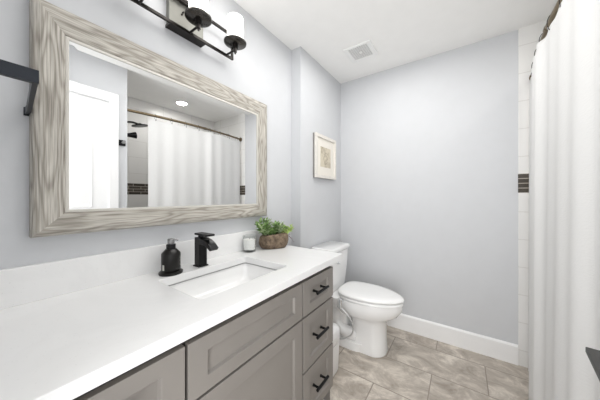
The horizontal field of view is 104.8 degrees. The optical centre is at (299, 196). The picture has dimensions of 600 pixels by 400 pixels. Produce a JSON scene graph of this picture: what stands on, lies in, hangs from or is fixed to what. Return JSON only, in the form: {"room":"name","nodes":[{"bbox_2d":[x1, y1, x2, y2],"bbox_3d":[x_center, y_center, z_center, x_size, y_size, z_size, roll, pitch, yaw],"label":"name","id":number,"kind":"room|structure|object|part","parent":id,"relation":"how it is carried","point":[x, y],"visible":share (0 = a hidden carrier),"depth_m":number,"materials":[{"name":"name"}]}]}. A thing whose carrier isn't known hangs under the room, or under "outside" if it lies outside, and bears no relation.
{"room":"bathroom","nodes":[
{"label":"bathroom","id":0,"kind":"room"},
{"bbox_2d":[0,0,291,268],"bbox_3d":[-0.602,0.000,1.267,0.120,2.440,1.683,0,0,35],"label":"wall","id":1,"kind":"structure","parent":0,"point":[261,71],"depth_m":1.04,"materials":[{"name":"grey paint"}]},
{"bbox_2d":[0,59,38,115],"bbox_3d":[-0.778,-0.277,0.596,0.368,0.030,0.120,0,0,38],"label":"towel bar","id":2,"kind":"object","parent":1,"relation":"attached to","point":[7,69],"visible":1,"depth_m":0.52,"materials":[{"name":"black metal"}]},
{"bbox_3d":[-0.750,-0.277,0.643,0.355,0.028,0.012,0,0,38],"label":"arm","id":3,"kind":"part","parent":2,"relation":"part of","materials":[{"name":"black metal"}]},
{"bbox_2d":[0,229,261,309],"bbox_3d":[-0.580,0.281,1.174,0.020,0.118,1.314,0,0,35],"label":"backsplash","id":4,"kind":"structure","parent":1,"relation":"attached to","point":[20,285],"depth_m":0.86,"materials":[{"name":"white stone"}]},
{"bbox_2d":[29,0,266,237],"bbox_3d":[-0.555,-0.260,1.189,0.046,0.781,1.090,0,0,35],"label":"mirror","id":5,"kind":"object","parent":1,"relation":"attached to","point":[123,134],"visible":1,"depth_m":0.94,"materials":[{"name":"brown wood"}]},
{"bbox_3d":[-0.845,-0.260,0.775,0.046,0.781,0.078,0,0,35],"label":"frame rail","id":6,"kind":"part","parent":5,"relation":"part of","materials":[{"name":"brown wood"}]},
{"bbox_3d":[-0.555,0.092,1.189,0.046,0.078,1.090,0,0,35],"label":"frame rail","id":7,"kind":"part","parent":5,"relation":"part of","materials":[{"name":"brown wood"}]},
{"bbox_3d":[-0.555,-0.603,1.189,0.046,0.093,1.090,0,0,35],"label":"frame rail","id":8,"kind":"part","parent":5,"relation":"part of","materials":[{"name":"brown wood"}]},
{"bbox_3d":[-0.562,-0.251,1.183,0.034,0.594,0.902,0,0,35],"label":"glass","id":9,"kind":"part","parent":5,"relation":"part of","materials":[{"name":"white mirror"}]},
{"bbox_3d":[-0.269,-0.260,1.597,0.046,0.781,0.094,0,0,35],"label":"frame rail","id":10,"kind":"part","parent":5,"relation":"part of","materials":[{"name":"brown wood"}]},
{"bbox_2d":[131,0,245,60],"bbox_3d":[-0.512,-0.892,1.123,0.190,0.197,0.558,0,0,35],"label":"vanity light","id":11,"kind":"object","parent":1,"relation":"attached to","point":[186,19],"visible":1,"depth_m":1.14,"materials":[{"name":"black metal"}]},
{"bbox_3d":[-0.578,-0.890,1.169,0.029,0.136,0.176,0,0,35],"label":"plate","id":12,"kind":"part","parent":11,"relation":"part of","materials":[{"name":"silver metal"}]},
{"bbox_3d":[-0.511,-0.821,1.122,0.098,0.054,0.032,0,0,35],"label":"arm","id":13,"kind":"part","parent":11,"relation":"part of","materials":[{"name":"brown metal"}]},
{"bbox_3d":[-0.484,-0.924,1.103,0.086,0.134,0.086,0,0,35],"label":"lamp shade","id":14,"kind":"part","parent":11,"relation":"part of","materials":[{"name":"white glass"}]},
{"bbox_3d":[-0.386,-0.821,1.300,0.098,0.054,0.032,0,0,35],"label":"arm","id":15,"kind":"part","parent":11,"relation":"part of","materials":[{"name":"brown metal"}]},
{"bbox_3d":[-0.359,-0.924,1.282,0.086,0.134,0.086,0,0,35],"label":"lamp shade","id":16,"kind":"part","parent":11,"relation":"part of","materials":[{"name":"white glass"}]},
{"bbox_2d":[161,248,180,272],"bbox_3d":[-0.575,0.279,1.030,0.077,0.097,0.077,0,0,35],"label":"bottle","id":17,"kind":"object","parent":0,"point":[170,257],"depth_m":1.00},
{"bbox_2d":[292,46,340,248],"bbox_3d":[0.170,0.000,2.289,0.210,2.440,0.877,0,0,35],"label":"wall","id":18,"kind":"structure","parent":0,"point":[316,94],"depth_m":2.02,"materials":[{"name":"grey paint"}]},
{"bbox_2d":[313,132,335,179],"bbox_3d":[0.239,-0.368,2.175,0.034,0.393,0.393,0,0,35],"label":"framed picture","id":19,"kind":"object","parent":18,"relation":"attached to","point":[324,148],"visible":1,"depth_m":2.14,"materials":[{"name":"beige wood"}]},
{"bbox_2d":[320,146,329,167],"bbox_3d":[0.240,-0.368,2.168,0.002,0.184,0.194,0,0,35],"label":"print","id":20,"kind":"object","parent":19,"relation":"attached to","point":[324,150],"depth_m":2.15},
{"bbox_2d":[234,0,557,83],"bbox_3d":[0.503,-1.270,0.795,2.470,0.100,2.940,0,0,35],"label":"ceiling","id":21,"kind":"structure","parent":0,"point":[402,32],"depth_m":1.63,"materials":[{"name":"paint"}]},
{"bbox_2d":[343,39,378,63],"bbox_3d":[0.511,-1.211,1.938,0.228,0.018,0.224,0,0,35],"label":"ceiling vent","id":22,"kind":"object","parent":21,"relation":"in","point":[364,50],"visible":1,"depth_m":1.92,"materials":[{"name":"white plastic"}]},
{"bbox_2d":[349,43,372,59],"bbox_3d":[0.507,-1.212,1.932,0.165,0.004,0.176,0,0,35],"label":"grille","id":23,"kind":"object","parent":22,"relation":"attached to","point":[361,51],"depth_m":1.92,"materials":[{"name":"white plastic"}]},
{"bbox_2d":[323,325,528,399],"bbox_3d":[0.503,1.270,0.795,2.470,0.100,2.940,0,0,35],"label":"floor","id":24,"kind":"structure","parent":0,"point":[414,366],"depth_m":1.58,"materials":[{"name":"tile"}]},
{"bbox_2d":[73,266,332,399],"bbox_3d":[-0.362,0.797,1.002,0.572,0.846,1.225,0,0,35],"label":"vanity cabinet","id":25,"kind":"object","parent":24,"relation":"on","point":[280,347],"visible":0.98,"depth_m":0.86,"materials":[{"name":"grey paint"}]},
{"bbox_3d":[-0.418,0.493,0.501,0.020,0.168,0.334,0,0,35],"label":"drawer","id":26,"kind":"part","parent":25,"relation":"part of","materials":[{"name":"grey paint"}]},
{"bbox_2d":[0,229,342,399],"bbox_3d":[-0.354,0.298,1.015,0.572,0.152,1.314,0,0,35],"label":"countertop","id":27,"kind":"structure","parent":25,"relation":"on","point":[70,327],"depth_m":0.71,"materials":[{"name":"white stone"}]},
{"bbox_2d":[158,238,182,276],"bbox_3d":[-0.575,0.262,1.030,0.096,0.156,0.096,0,0,35],"label":"soap dispenser","id":28,"kind":"object","parent":27,"relation":"on","point":[171,256],"visible":1,"depth_m":1.00,"materials":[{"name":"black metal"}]},
{"bbox_2d":[193,232,218,267],"bbox_3d":[-0.456,0.259,1.119,0.140,0.163,0.052,0,0,35],"label":"faucet","id":29,"kind":"object","parent":27,"relation":"on","point":[202,242],"visible":1,"depth_m":1.12,"materials":[{"name":"black metal"}]},
{"bbox_3d":[-0.466,0.189,1.127,0.107,0.023,0.042,0,0,35],"label":"handle","id":30,"kind":"part","parent":29,"relation":"part of","materials":[{"name":"black metal"}]},
{"bbox_3d":[-0.451,0.225,1.116,0.129,0.052,0.042,0,0,35],"label":"spout","id":31,"kind":"part","parent":29,"relation":"part of","materials":[{"name":"black metal"}]},
{"bbox_2d":[168,263,275,298],"bbox_3d":[-0.320,0.439,1.042,0.351,0.131,0.507,0,0,35],"label":"sink","id":32,"kind":"object","parent":27,"relation":"in","point":[210,284],"visible":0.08,"depth_m":1.18,"materials":[{"name":"white ceramic"}]},
{"bbox_2d":[243,238,255,249],"bbox_3d":[-0.316,0.289,1.445,0.084,0.101,0.084,0,0,35],"label":"candle","id":33,"kind":"object","parent":27,"relation":"on","point":[249,243],"visible":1,"depth_m":1.42,"materials":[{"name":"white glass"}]},
{"bbox_2d":[255,217,294,248],"bbox_3d":[-0.175,0.236,1.560,0.284,0.207,0.149,0,0,-36],"label":"potted plant","id":34,"kind":"object","parent":27,"relation":"on","point":[275,237],"visible":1,"depth_m":1.51,"materials":[{"name":"green plant"}]},
{"bbox_3d":[-0.175,0.288,1.553,0.206,0.105,0.124,0,0,-27],"label":"planter","id":35,"kind":"part","parent":34,"relation":"part of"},
{"bbox_3d":[-0.157,0.493,0.874,0.020,0.168,0.558,0,0,35],"label":"drawer","id":36,"kind":"part","parent":25,"relation":"part of","materials":[{"name":"grey paint"}]},
{"bbox_3d":[-0.157,0.846,0.874,0.020,0.519,0.558,0,0,35],"label":"door","id":37,"kind":"part","parent":25,"relation":"part of","materials":[{"name":"grey paint"}]},
{"bbox_3d":[0.098,0.493,1.236,0.020,0.168,0.308,0,0,35],"label":"drawer","id":38,"kind":"part","parent":25,"relation":"part of","materials":[{"name":"grey paint"}]},
{"bbox_3d":[0.098,0.716,1.236,0.020,0.260,0.308,0,0,35],"label":"drawer","id":39,"kind":"part","parent":25,"relation":"part of","materials":[{"name":"grey paint"}]},
{"bbox_3d":[0.098,0.980,1.236,0.020,0.250,0.308,0,0,35],"label":"drawer","id":40,"kind":"part","parent":25,"relation":"part of","materials":[{"name":"grey paint"}]},
{"bbox_3d":[0.108,0.972,1.214,0.043,0.015,0.115,0,0,35],"label":"handle","id":41,"kind":"part","parent":25,"relation":"part of","materials":[{"name":"black metal"}]},
{"bbox_3d":[0.108,0.708,1.214,0.043,0.015,0.115,0,0,35],"label":"handle","id":42,"kind":"part","parent":25,"relation":"part of","materials":[{"name":"black metal"}]},
{"bbox_3d":[0.108,0.485,1.214,0.043,0.015,0.115,0,0,35],"label":"handle","id":43,"kind":"part","parent":25,"relation":"part of","materials":[{"name":"black metal"}]},
{"bbox_3d":[-0.034,0.797,1.518,0.517,0.846,0.003,0,0,35],"label":"panel","id":44,"kind":"part","parent":25,"relation":"part of","materials":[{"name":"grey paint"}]},
{"bbox_2d":[333,323,339,375],"bbox_3d":[0.143,1.059,1.624,0.232,0.322,0.195,0,0,35],"label":"waste bin","id":45,"kind":"object","parent":24,"relation":"on","point":[336,330],"visible":0.21,"depth_m":1.57,"materials":[{"name":"white plastic"}]},
{"bbox_3d":[0.143,0.950,1.624,0.232,0.104,0.195,0,0,35],"label":"lid","id":46,"kind":"part","parent":45,"relation":"part of","materials":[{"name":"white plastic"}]},
{"bbox_2d":[311,241,403,357],"bbox_3d":[0.470,0.825,1.898,0.707,0.791,0.422,0,0,35],"label":"toilet","id":47,"kind":"object","parent":24,"relation":"on","point":[362,311],"visible":0.7,"depth_m":1.80,"materials":[{"name":"white ceramic"}]},
{"bbox_3d":[0.279,0.448,2.058,0.210,0.038,0.380,0,0,35],"label":"tank lid","id":48,"kind":"part","parent":47,"relation":"part of","materials":[{"name":"white ceramic"}]},
{"bbox_3d":[0.275,0.637,2.061,0.200,0.339,0.364,0,0,35],"label":"tank","id":49,"kind":"part","parent":47,"relation":"part of","materials":[{"name":"white ceramic"}]},
{"bbox_3d":[0.568,0.766,1.855,0.499,0.034,0.352,0,0,35],"label":"lid","id":50,"kind":"part","parent":47,"relation":"part of","materials":[{"name":"white plastic"}]},
{"bbox_3d":[0.571,0.798,1.853,0.486,0.020,0.348,0,0,35],"label":"seat","id":51,"kind":"part","parent":47,"relation":"part of","materials":[{"name":"white plastic"}]},
{"bbox_2d":[585,347,599,380],"bbox_3d":[0.528,0.767,0.351,0.170,0.905,0.308,0,0,35],"label":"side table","id":52,"kind":"object","parent":24,"relation":"on","point":[593,355],"visible":1,"depth_m":0.45,"materials":[{"name":"black metal"}]},
{"bbox_2d":[341,30,517,344],"bbox_3d":[1.398,0.000,1.890,2.260,2.440,0.120,0,0,35],"label":"wall","id":53,"kind":"structure","parent":0,"point":[429,145],"depth_m":1.96,"materials":[{"name":"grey paint"}]},
{"bbox_2d":[387,313,517,364],"bbox_3d":[1.009,1.149,2.080,1.404,0.143,0.015,0,0,35],"label":"baseboard","id":54,"kind":"structure","parent":53,"relation":"attached to","point":[505,351],"depth_m":1.87,"materials":[{"name":"white paint"}]},
{"bbox_2d":[518,20,546,367],"bbox_3d":[1.888,0.000,1.468,0.738,2.440,0.011,0,0,35],"label":"tile wall","id":55,"kind":"structure","parent":53,"relation":"attached to","point":[528,36],"depth_m":1.66,"materials":[{"name":"white tile"}]},
{"bbox_3d":[0.519,0.000,0.061,0.120,2.440,0.995,0,0,35],"label":"wall","id":56,"kind":"structure","parent":0,"visible":0},
{"bbox_2d":[529,0,561,79],"bbox_3d":[1.219,-0.845,1.054,0.114,0.060,1.440,0,0,35],"label":"curtain rod","id":57,"kind":"object","parent":56,"relation":"attached to","point":[553,14],"visible":0.28,"depth_m":1.09,"materials":[{"name":"brown metal"}]},
{"bbox_2d":[528,0,599,399],"bbox_3d":[1.225,0.190,1.141,0.088,2.000,1.196,0,0,35],"label":"shower curtain","id":58,"kind":"object","parent":57,"relation":"hanging from","point":[564,90],"visible":1,"depth_m":0.91,"materials":[{"name":"white fabric"}]}
]}

